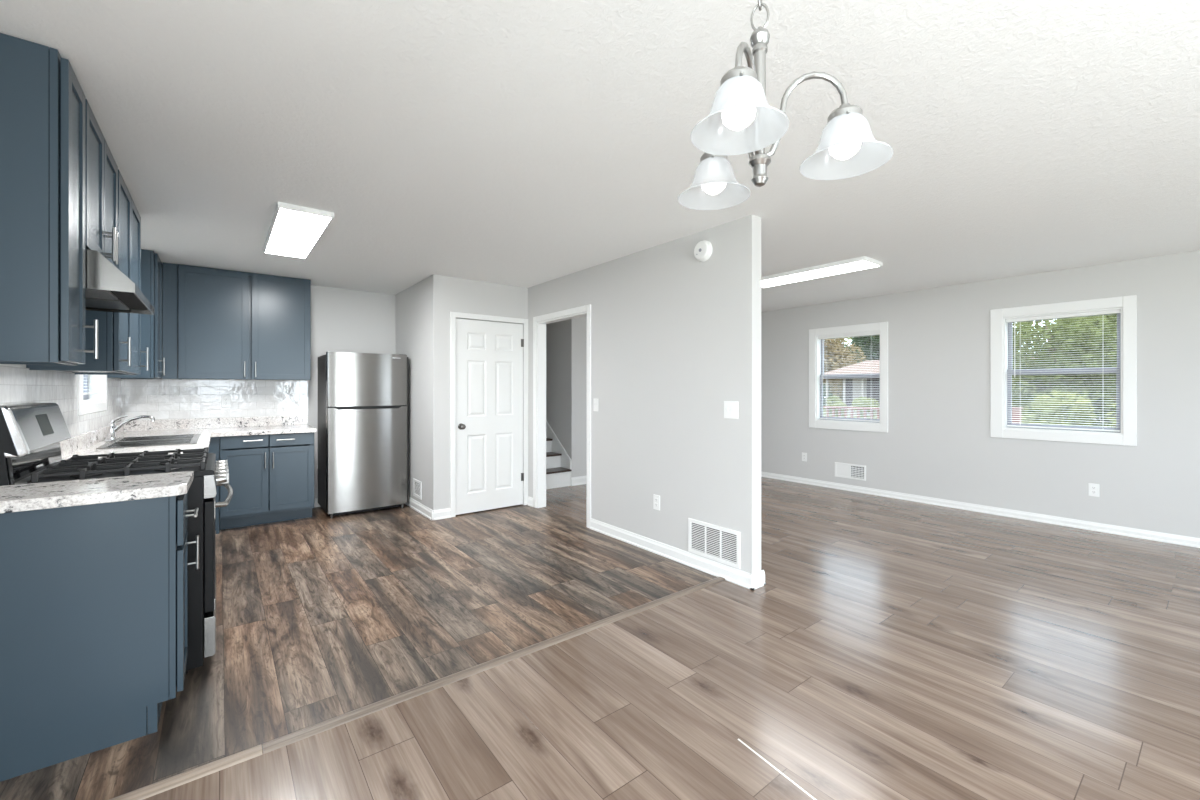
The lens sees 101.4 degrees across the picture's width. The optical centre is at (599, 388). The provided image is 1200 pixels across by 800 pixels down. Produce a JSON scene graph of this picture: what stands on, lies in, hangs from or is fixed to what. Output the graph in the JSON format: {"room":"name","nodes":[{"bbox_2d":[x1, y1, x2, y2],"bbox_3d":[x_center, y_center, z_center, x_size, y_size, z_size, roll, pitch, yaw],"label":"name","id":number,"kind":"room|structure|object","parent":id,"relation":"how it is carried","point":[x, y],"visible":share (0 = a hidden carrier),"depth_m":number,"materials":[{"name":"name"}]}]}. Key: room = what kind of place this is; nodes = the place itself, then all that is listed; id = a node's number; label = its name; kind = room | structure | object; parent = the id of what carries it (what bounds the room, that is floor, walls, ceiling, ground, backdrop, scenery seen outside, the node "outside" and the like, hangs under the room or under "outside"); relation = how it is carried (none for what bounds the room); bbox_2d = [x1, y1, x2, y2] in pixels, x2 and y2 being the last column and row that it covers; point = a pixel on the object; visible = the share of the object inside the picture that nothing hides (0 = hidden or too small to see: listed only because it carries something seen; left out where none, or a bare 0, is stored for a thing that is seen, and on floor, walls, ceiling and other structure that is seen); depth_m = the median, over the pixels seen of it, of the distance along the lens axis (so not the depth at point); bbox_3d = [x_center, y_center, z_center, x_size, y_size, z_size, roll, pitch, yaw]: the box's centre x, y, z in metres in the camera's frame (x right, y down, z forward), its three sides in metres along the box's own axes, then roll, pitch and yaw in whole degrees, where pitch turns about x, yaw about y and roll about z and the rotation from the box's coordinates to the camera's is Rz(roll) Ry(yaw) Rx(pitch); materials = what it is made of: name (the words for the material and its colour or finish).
{"room":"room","nodes":[
{"label":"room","id":0,"kind":"room"},
{"bbox_2d":[0,364,71,372],"bbox_3d":[-1.834,0.084,1.077,0.150,2.440,8.750,0,0,-38],"label":"wall","id":1,"kind":"structure","parent":0,"point":[13,365],"depth_m":2.20,"materials":[{"name":"paint"}]},
{"bbox_2d":[0,33,97,365],"bbox_3d":[-1.990,-0.611,1.686,0.350,1.045,0.293,0,0,-38],"label":"upper cabinet","id":2,"kind":"object","parent":1,"relation":"attached to","point":[42,98],"visible":1,"depth_m":1.62,"materials":[{"name":"blue wood"}]},
{"bbox_2d":[0,365,120,436],"bbox_3d":[-3.196,0.139,2.964,0.011,0.470,3.800,0,0,-38],"label":"wall tile","id":3,"kind":"structure","parent":1,"relation":"attached to","point":[18,385],"depth_m":2.72,"materials":[{"name":"white tile"}]},
{"bbox_2d":[26,169,148,374],"bbox_3d":[-2.830,-0.611,2.770,0.350,1.045,0.925,0,0,-38],"label":"upper cabinet","id":4,"kind":"object","parent":1,"relation":"attached to","point":[119,334],"visible":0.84,"depth_m":2.64,"materials":[{"name":"blue wood"}]},
{"bbox_2d":[78,375,106,414],"bbox_3d":[-3.643,-0.319,3.427,0.166,0.975,0.960,0,0,-38],"label":"window","id":5,"kind":"structure","parent":1,"relation":"in","point":[92,403],"depth_m":3.71,"materials":[{"name":"white paint"}]},
{"bbox_2d":[83,375,97,394],"bbox_3d":[-3.631,-0.343,3.467,0.042,0.769,0.766,0,0,-38],"label":"window blind","id":6,"kind":"object","parent":5,"relation":"attached to","point":[95,392],"visible":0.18,"depth_m":3.67,"materials":[{"name":"white plastic"}]},
{"bbox_2d":[85,99,117,267],"bbox_3d":[-2.313,-0.837,2.103,0.350,0.592,0.758,0,0,-38],"label":"upper cabinet","id":7,"kind":"object","parent":1,"relation":"attached to","point":[101,169],"visible":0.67,"depth_m":2.13,"materials":[{"name":"blue wood"}]},
{"bbox_2d":[85,249,154,314],"bbox_3d":[-2.269,-0.461,2.138,0.438,0.150,0.754,0,0,-38],"label":"range hood","id":8,"kind":"object","parent":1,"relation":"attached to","point":[107,289],"visible":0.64,"depth_m":1.98,"materials":[{"name":"metal"}]},
{"bbox_2d":[107,249,164,378],"bbox_3d":[-3.988,-0.611,4.265,0.350,1.045,0.768,0,0,-38],"label":"upper cabinet","id":9,"kind":"object","parent":1,"relation":"attached to","point":[151,264],"visible":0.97,"depth_m":4.03,"materials":[{"name":"blue wood"}]},
{"bbox_2d":[307,285,394,497],"bbox_3d":[-3.423,0.084,5.286,2.495,2.440,0.150,0,0,-38],"label":"wall","id":10,"kind":"structure","parent":0,"point":[342,320],"depth_m":5.58,"materials":[{"name":"paint"}]},
{"bbox_2d":[121,379,307,420],"bbox_3d":[-3.771,0.139,4.916,1.469,0.470,0.011,0,0,-38],"label":"wall tile","id":11,"kind":"structure","parent":10,"relation":"attached to","point":[162,399],"depth_m":4.84,"materials":[{"name":"white tile"}]},
{"bbox_2d":[221,396,229,407],"bbox_3d":[-3.750,0.129,4.920,0.072,0.118,0.008,0,0,-38],"label":"wall outlet","id":12,"kind":"object","parent":11,"relation":"attached to","point":[225,400],"visible":1,"depth_m":4.92,"materials":[{"name":"white plastic"}]},
{"bbox_2d":[162,262,310,380],"bbox_3d":[-3.544,-0.611,4.856,1.154,1.045,0.382,0,0,-38],"label":"upper cabinet","id":13,"kind":"object","parent":10,"relation":"attached to","point":[217,323],"visible":1,"depth_m":4.71,"materials":[{"name":"blue wood"}]},
{"bbox_2d":[314,498,320,506],"bbox_3d":[-2.823,1.256,5.643,0.910,0.095,0.020,0,0,-38],"label":"baseboard","id":14,"kind":"structure","parent":10,"relation":"attached to","point":[316,504],"depth_m":5.41,"materials":[{"name":"white paint"}]},
{"bbox_2d":[395,274,442,509],"bbox_3d":[-2.023,0.084,5.435,0.100,2.440,1.330,0,0,-38],"label":"wall","id":15,"kind":"structure","parent":0,"point":[419,307],"depth_m":5.07,"materials":[{"name":"paint"}]},
{"bbox_2d":[413,478,421,499],"bbox_3d":[-1.957,1.074,5.261,0.009,0.190,0.265,0,0,-38],"label":"air vent","id":16,"kind":"object","parent":15,"relation":"in","point":[417,485],"visible":1,"depth_m":5.25,"materials":[{"name":"white plastic"}]},
{"bbox_2d":[405,496,433,519],"bbox_3d":[-2.064,1.256,5.390,0.020,0.095,1.350,0,0,-38],"label":"baseboard","id":17,"kind":"structure","parent":15,"relation":"attached to","point":[422,509],"depth_m":5.15,"materials":[{"name":"white paint"}]},
{"bbox_2d":[443,276,527,508],"bbox_3d":[-1.225,0.084,5.275,0.965,2.440,0.100,0,0,-38],"label":"wall","id":18,"kind":"structure","parent":0,"point":[460,295],"depth_m":5.08,"materials":[{"name":"paint"}]},
{"bbox_2d":[431,508,450,520],"bbox_3d":[-1.589,1.256,4.917,0.192,0.095,0.020,0,0,-38],"label":"baseboard","id":19,"kind":"structure","parent":18,"relation":"attached to","point":[441,513],"depth_m":4.92,"materials":[{"name":"white paint"}]},
{"bbox_2d":[450,312,527,516],"bbox_3d":[-1.163,0.262,5.250,0.894,2.085,0.016,0,0,-38],"label":"trim","id":20,"kind":"structure","parent":18,"relation":"attached to","point":[453,315],"depth_m":5.00,"materials":[{"name":"white paint"}]},
{"bbox_2d":[456,318,523,514],"bbox_3d":[-1.156,0.286,5.249,0.782,2.012,0.104,0,0,-38],"label":"door","id":21,"kind":"structure","parent":18,"relation":"in","point":[489,355],"depth_m":5.24,"materials":[{"name":"white paint"}]},
{"bbox_2d":[546,320,566,451],"bbox_3d":[-1.170,0.084,7.697,0.100,2.440,2.500,0,0,-38],"label":"wall","id":22,"kind":"structure","parent":0,"point":[556,332],"depth_m":6.87,"materials":[{"name":"paint"}]},
{"bbox_2d":[567,316,586,477],"bbox_3d":[0.623,0.084,7.441,2.620,2.440,0.100,0,0,-38],"label":"wall","id":23,"kind":"structure","parent":0,"point":[576,327],"depth_m":6.67,"materials":[{"name":"paint"}]},
{"bbox_2d":[571,476,586,485],"bbox_3d":[0.655,1.249,7.390,2.630,0.110,0.020,0,0,-38],"label":"baseboard","id":24,"kind":"structure","parent":23,"relation":"attached to","point":[580,480],"depth_m":6.65,"materials":[{"name":"white paint"}]},
{"bbox_2d":[0,0,1199,311],"bbox_3d":[0.455,-1.211,4.021,7.475,0.150,10.600,0,0,-38],"label":"ceiling","id":25,"kind":"structure","parent":0,"point":[520,143],"depth_m":2.13,"materials":[{"name":"white paint"}]},
{"bbox_2d":[263,202,333,258],"bbox_3d":[-2.222,-1.117,3.573,0.308,0.035,1.270,0,0,-38],"label":"recessed light","id":26,"kind":"object","parent":25,"relation":"in","point":[294,230],"visible":1,"depth_m":3.40,"materials":[{"name":"white plastic"}]},
{"bbox_2d":[678,0,893,209],"bbox_3d":[0.286,-0.764,0.959,0.407,0.742,0.421,0,0,-38],"label":"chandelier","id":27,"kind":"object","parent":25,"relation":"hanging from","point":[740,120],"visible":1,"depth_m":0.91,"materials":[{"name":"white glass"}]},
{"bbox_2d":[761,256,882,287],"bbox_3d":[2.029,-1.117,4.786,0.350,0.035,1.220,0,0,-38],"label":"recessed light","id":28,"kind":"object","parent":25,"relation":"in","point":[860,263],"visible":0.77,"depth_m":4.62,"materials":[{"name":"white plastic"}]},
{"bbox_2d":[0,477,1199,799],"bbox_3d":[0.455,1.354,4.021,7.475,0.100,10.600,0,0,-38],"label":"floor","id":29,"kind":"structure","parent":0,"point":[889,648],"depth_m":2.30,"materials":[{"name":"beige wood"}]},
{"bbox_2d":[0,492,198,781],"bbox_3d":[-1.960,0.858,1.887,0.643,0.893,0.372,0,0,-38],"label":"base cabinet","id":30,"kind":"object","parent":29,"relation":"on","point":[94,597],"visible":0.84,"depth_m":1.75,"materials":[{"name":"blue wood"}]},
{"bbox_2d":[0,471,193,513],"bbox_3d":[-1.955,0.342,1.873,0.612,0.136,0.403,0,0,-38],"label":"countertop","id":31,"kind":"structure","parent":30,"relation":"on","point":[46,495],"depth_m":1.80,"materials":[{"name":"stone"}]},
{"bbox_2d":[0,403,233,674],"bbox_3d":[-2.254,0.685,2.382,0.765,1.238,0.763,0,0,-38],"label":"gas range","id":32,"kind":"object","parent":29,"relation":"on","point":[31,435],"visible":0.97,"depth_m":2.23,"materials":[{"name":"black metal"}]},
{"bbox_2d":[28,453,215,483],"bbox_3d":[-2.268,0.387,2.373,0.642,0.025,0.760,0,0,-38],"label":"cooktop","id":33,"kind":"object","parent":32,"relation":"in","point":[207,472],"depth_m":2.22,"materials":[{"name":"black metal"}]},
{"bbox_2d":[109,744,261,799],"bbox_3d":[-1.552,1.298,1.518,0.836,0.011,0.060,0,0,-38],"label":"trim","id":34,"kind":"structure","parent":29,"relation":"on","point":[153,789],"depth_m":1.65,"materials":[{"name":"brown wood"}]},
{"bbox_2d":[209,432,313,533],"bbox_3d":[-3.331,0.867,4.838,0.829,0.874,0.670,0,0,-38],"label":"base cabinet","id":35,"kind":"object","parent":29,"relation":"on","point":[271,476],"visible":0.97,"depth_m":4.63,"materials":[{"name":"blue wood"}]},
{"bbox_2d":[318,352,407,517],"bbox_3d":[-2.595,0.465,5.393,0.808,1.678,0.666,0,0,-38],"label":"refrigerator","id":36,"kind":"object","parent":29,"relation":"on","point":[363,397],"visible":1,"depth_m":5.12,"materials":[{"name":"grey metal"}]},
{"bbox_2d":[262,577,724,753],"bbox_3d":[-0.189,1.298,2.574,2.606,0.011,0.060,0,0,-38],"label":"trim","id":37,"kind":"structure","parent":29,"relation":"on","point":[285,740],"depth_m":2.21,"materials":[{"name":"brown wood"}]},
{"bbox_2d":[546,420,571,488],"bbox_3d":[-1.386,0.281,7.168,0.889,2.045,2.171,0,0,-38],"label":"staircase","id":38,"kind":"structure","parent":29,"relation":"on","point":[558,462],"depth_m":6.67,"materials":[{"name":"white paint"}]},
{"bbox_3d":[-3.120,0.867,3.405,0.670,0.874,1.895,0,0,-38],"label":"base cabinet","id":39,"kind":"object","parent":29,"relation":"on","visible":0},
{"bbox_2d":[60,415,316,459],"bbox_3d":[-2.993,0.360,3.906,1.461,0.138,2.537,0,0,-38],"label":"countertop","id":40,"kind":"structure","parent":39,"relation":"on","point":[86,443],"depth_m":4.50,"materials":[{"name":"stone"}]},
{"bbox_2d":[104,415,154,440],"bbox_3d":[-3.580,0.291,3.754,0.271,0.181,0.240,0,0,-38],"label":"kitchen faucet","id":41,"kind":"object","parent":40,"relation":"on","point":[112,429],"visible":1,"depth_m":3.70,"materials":[{"name":"silver metal"}]},
{"bbox_2d":[96,434,199,448],"bbox_3d":[-3.312,0.472,3.658,0.501,0.180,0.896,0,0,-38],"label":"sink","id":42,"kind":"object","parent":40,"relation":"in","point":[162,440],"visible":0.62,"depth_m":3.68,"materials":[{"name":"metal"}]},
{"bbox_2d":[528,215,760,589],"bbox_3d":[-0.846,0.084,5.642,0.125,2.440,6.145,0,0,-38],"label":"wall","id":43,"kind":"structure","parent":0,"point":[676,336],"depth_m":3.74,"materials":[{"name":"paint"}]},
{"bbox_2d":[527,496,532,506],"bbox_3d":[-0.780,1.256,5.471,0.020,0.095,0.135,0,0,-38],"label":"baseboard","id":44,"kind":"structure","parent":43,"relation":"attached to","point":[530,499],"depth_m":5.46,"materials":[{"name":"white paint"}]},
{"bbox_2d":[533,304,590,527],"bbox_3d":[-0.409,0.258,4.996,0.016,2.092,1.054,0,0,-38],"label":"trim","id":45,"kind":"structure","parent":43,"relation":"attached to","point":[585,308],"depth_m":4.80,"materials":[{"name":"white paint"}]},
{"bbox_2d":[593,398,597,410],"bbox_3d":[-0.042,0.149,4.522,0.016,0.118,0.072,0,0,-38],"label":"light switch","id":46,"kind":"object","parent":43,"relation":"attached to","point":[595,400],"visible":1,"depth_m":4.53,"materials":[{"name":"white plastic"}]},
{"bbox_2d":[653,494,659,510],"bbox_3d":[0.449,0.902,3.895,0.008,0.118,0.072,0,0,-38],"label":"wall outlet","id":47,"kind":"object","parent":43,"relation":"attached to","point":[656,498],"visible":1,"depth_m":3.89,"materials":[{"name":"white plastic"}]},
{"bbox_2d":[694,240,711,261],"bbox_3d":[0.729,-0.985,3.503,0.046,0.148,0.148,0,0,-38],"label":"smoke detector","id":48,"kind":"object","parent":43,"relation":"attached to","point":[702,251],"visible":1,"depth_m":3.48,"materials":[{"name":"white plastic"}]},
{"bbox_2d":[688,518,740,568],"bbox_3d":[0.794,1.079,3.449,0.009,0.247,0.456,0,0,-38],"label":"air vent","id":49,"kind":"object","parent":43,"relation":"in","point":[714,542],"visible":1,"depth_m":3.43,"materials":[{"name":"white plastic"}]},
{"bbox_2d":[724,401,737,418],"bbox_3d":[0.885,0.144,3.326,0.016,0.118,0.118,0,0,-38],"label":"light switch","id":50,"kind":"object","parent":43,"relation":"attached to","point":[730,407],"visible":1,"depth_m":3.32,"materials":[{"name":"white plastic"}]},
{"bbox_2d":[750,570,765,589],"bbox_3d":[1.038,1.256,3.227,0.145,0.095,0.020,0,0,-38],"label":"baseboard","id":51,"kind":"structure","parent":43,"relation":"attached to","point":[758,576],"depth_m":3.22,"materials":[{"name":"white paint"}]},
{"bbox_2d":[761,250,1199,537],"bbox_3d":[4.106,0.084,5.206,0.150,2.440,8.000,0,0,-38],"label":"wall","id":52,"kind":"structure","parent":0,"point":[938,443],"depth_m":5.18,"materials":[{"name":"paint"}]},
{"bbox_2d":[802,452,806,461],"bbox_3d":[2.810,0.939,6.751,0.008,0.118,0.072,0,0,-38],"label":"wall outlet","id":53,"kind":"object","parent":52,"relation":"attached to","point":[804,455],"visible":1,"depth_m":6.75,"materials":[{"name":"white plastic"}]},
{"bbox_2d":[809,322,887,432],"bbox_3d":[3.213,-0.139,6.343,0.166,1.335,1.000,0,0,-38],"label":"window","id":54,"kind":"structure","parent":52,"relation":"in","point":[815,344],"depth_m":6.34,"materials":[{"name":"white paint"}]},
{"bbox_2d":[818,332,879,421],"bbox_3d":[3.190,-0.145,6.318,0.042,1.104,0.786,0,0,-38],"label":"window blind","id":55,"kind":"object","parent":54,"relation":"attached to","point":[870,333],"visible":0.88,"depth_m":6.29,"materials":[{"name":"white plastic"}]},
{"bbox_2d":[835,462,865,480],"bbox_3d":[3.188,1.052,6.262,0.009,0.187,0.390,0,0,-38],"label":"air vent","id":56,"kind":"object","parent":52,"relation":"in","point":[844,470],"visible":1,"depth_m":6.25,"materials":[{"name":"white plastic"}]},
{"bbox_2d":[761,471,1199,547],"bbox_3d":[4.024,1.266,5.174,0.020,0.075,7.650,0,0,-38],"label":"baseboard","id":57,"kind":"structure","parent":52,"relation":"attached to","point":[1106,528],"depth_m":4.98,"materials":[{"name":"white paint"}]},
{"bbox_2d":[990,295,1136,445],"bbox_3d":[4.444,-0.159,4.755,0.166,1.325,1.032,0,0,-38],"label":"window","id":58,"kind":"structure","parent":52,"relation":"in","point":[1001,348],"depth_m":4.65,"materials":[{"name":"white paint"}]},
{"bbox_2d":[1006,309,1120,431],"bbox_3d":[4.423,-0.163,4.726,0.042,1.099,0.808,0,0,-38],"label":"window blind","id":59,"kind":"object","parent":58,"relation":"attached to","point":[1117,310],"visible":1,"depth_m":4.70,"materials":[{"name":"white plastic"}]},
{"bbox_2d":[1088,483,1098,496],"bbox_3d":[4.542,0.932,4.515,0.008,0.118,0.072,0,0,-38],"label":"wall outlet","id":60,"kind":"object","parent":52,"relation":"attached to","point":[1093,489],"visible":1,"depth_m":4.51,"materials":[{"name":"white plastic"}]},
{"label":"outside","id":61,"kind":"structure","parent":0,"visible":0},
{"bbox_2d":[823,405,1110,427],"bbox_3d":[2.668,1.904,21.045,150.000,0.300,150.000,0,0,-38],"label":"ground","id":62,"kind":"structure","parent":61,"point":[830,415],"depth_m":30.98,"materials":[{"name":"green plant"}]},
{"bbox_2d":[823,384,832,405],"bbox_3d":[18.527,0.629,41.363,2.768,2.367,2.800,0,0,34],"label":"bush","id":63,"kind":"object","parent":62,"relation":"on","point":[824,385],"visible":0.12,"depth_m":40.54,"materials":[{"name":"green plant"}]},
{"bbox_2d":[823,395,847,416],"bbox_3d":[15.060,1.156,31.284,1.559,1.475,1.647,0,0,-38],"label":"bush","id":64,"kind":"object","parent":62,"relation":"on","point":[829,398],"visible":0.48,"depth_m":31.25,"materials":[{"name":"green plant"}]},
{"bbox_2d":[823,338,866,400],"bbox_3d":[22.219,-2.503,47.465,5.700,8.540,6.121,0,0,-38],"label":"tree","id":65,"kind":"object","parent":62,"relation":"on","point":[833,387],"visible":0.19,"depth_m":46.26,"materials":[{"name":"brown plant"}]},
{"bbox_2d":[839,337,866,359],"bbox_3d":[36.162,-4.444,66.194,10.286,12.569,7.404,0,0,-15],"label":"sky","id":66,"kind":"structure","parent":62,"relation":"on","point":[849,338],"depth_m":66.66,"materials":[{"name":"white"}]},
{"bbox_2d":[847,335,879,365],"bbox_3d":[29.799,-3.591,51.667,7.739,10.723,6.335,0,0,-38],"label":"tree","id":67,"kind":"object","parent":62,"relation":"on","point":[868,339],"visible":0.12,"depth_m":50.30,"materials":[{"name":"green plant"}]},
{"bbox_2d":[851,396,878,417],"bbox_3d":[16.122,1.147,29.712,1.596,1.432,1.549,0,0,-38],"label":"bush","id":68,"kind":"object","parent":62,"relation":"on","point":[864,402],"visible":0.51,"depth_m":29.54,"materials":[{"name":"green plant"}]},
{"bbox_2d":[823,406,1022,423],"bbox_3d":[4.235,1.024,10.265,0.870,1.460,6.960,0,0,-38],"label":"deck railing","id":69,"kind":"object","parent":62,"relation":"on","point":[1015,410],"visible":0.06,"depth_m":9.61,"materials":[{"name":"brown wood"}]},
{"bbox_2d":[824,356,1111,421],"bbox_3d":[23.992,-0.196,32.383,10.400,3.900,14.800,0,0,-38],"label":"house","id":70,"kind":"structure","parent":62,"relation":"on","point":[846,384],"depth_m":34.70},
{"bbox_2d":[1012,322,1032,404],"bbox_3d":[15.898,-1.059,20.652,4.542,5.649,3.827,0,0,-38],"label":"tree","id":71,"kind":"object","parent":62,"relation":"on","point":[1021,344],"visible":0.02,"depth_m":19.78,"materials":[{"name":"green plant"}]},
{"bbox_2d":[1021,389,1096,426],"bbox_3d":[9.461,0.839,10.319,1.216,1.668,1.411,0,0,-38],"label":"bush","id":72,"kind":"object","parent":62,"relation":"on","point":[1056,400],"visible":0.39,"depth_m":10.08,"materials":[{"name":"green plant"}]},
{"bbox_2d":[1012,314,1116,427],"bbox_3d":[12.012,-0.334,13.032,3.263,4.194,3.256,0,0,-38],"label":"tree","id":73,"kind":"object","parent":62,"relation":"on","point":[1026,390],"visible":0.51,"depth_m":12.39,"materials":[{"name":"green plant"}]},
{"bbox_2d":[1016,314,1116,427],"bbox_3d":[17.955,-1.190,17.253,4.680,5.914,5.060,0,0,-38],"label":"tree","id":74,"kind":"object","parent":62,"relation":"on","point":[1107,317],"visible":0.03,"depth_m":17.18,"materials":[{"name":"green plant"}]},
{"bbox_2d":[1105,403,1115,427],"bbox_3d":[10.294,0.918,8.971,1.552,1.731,1.503,0,0,-38],"label":"bush","id":75,"kind":"object","parent":62,"relation":"on","point":[1114,421],"visible":0.02,"depth_m":9.45,"materials":[{"name":"green plant"}]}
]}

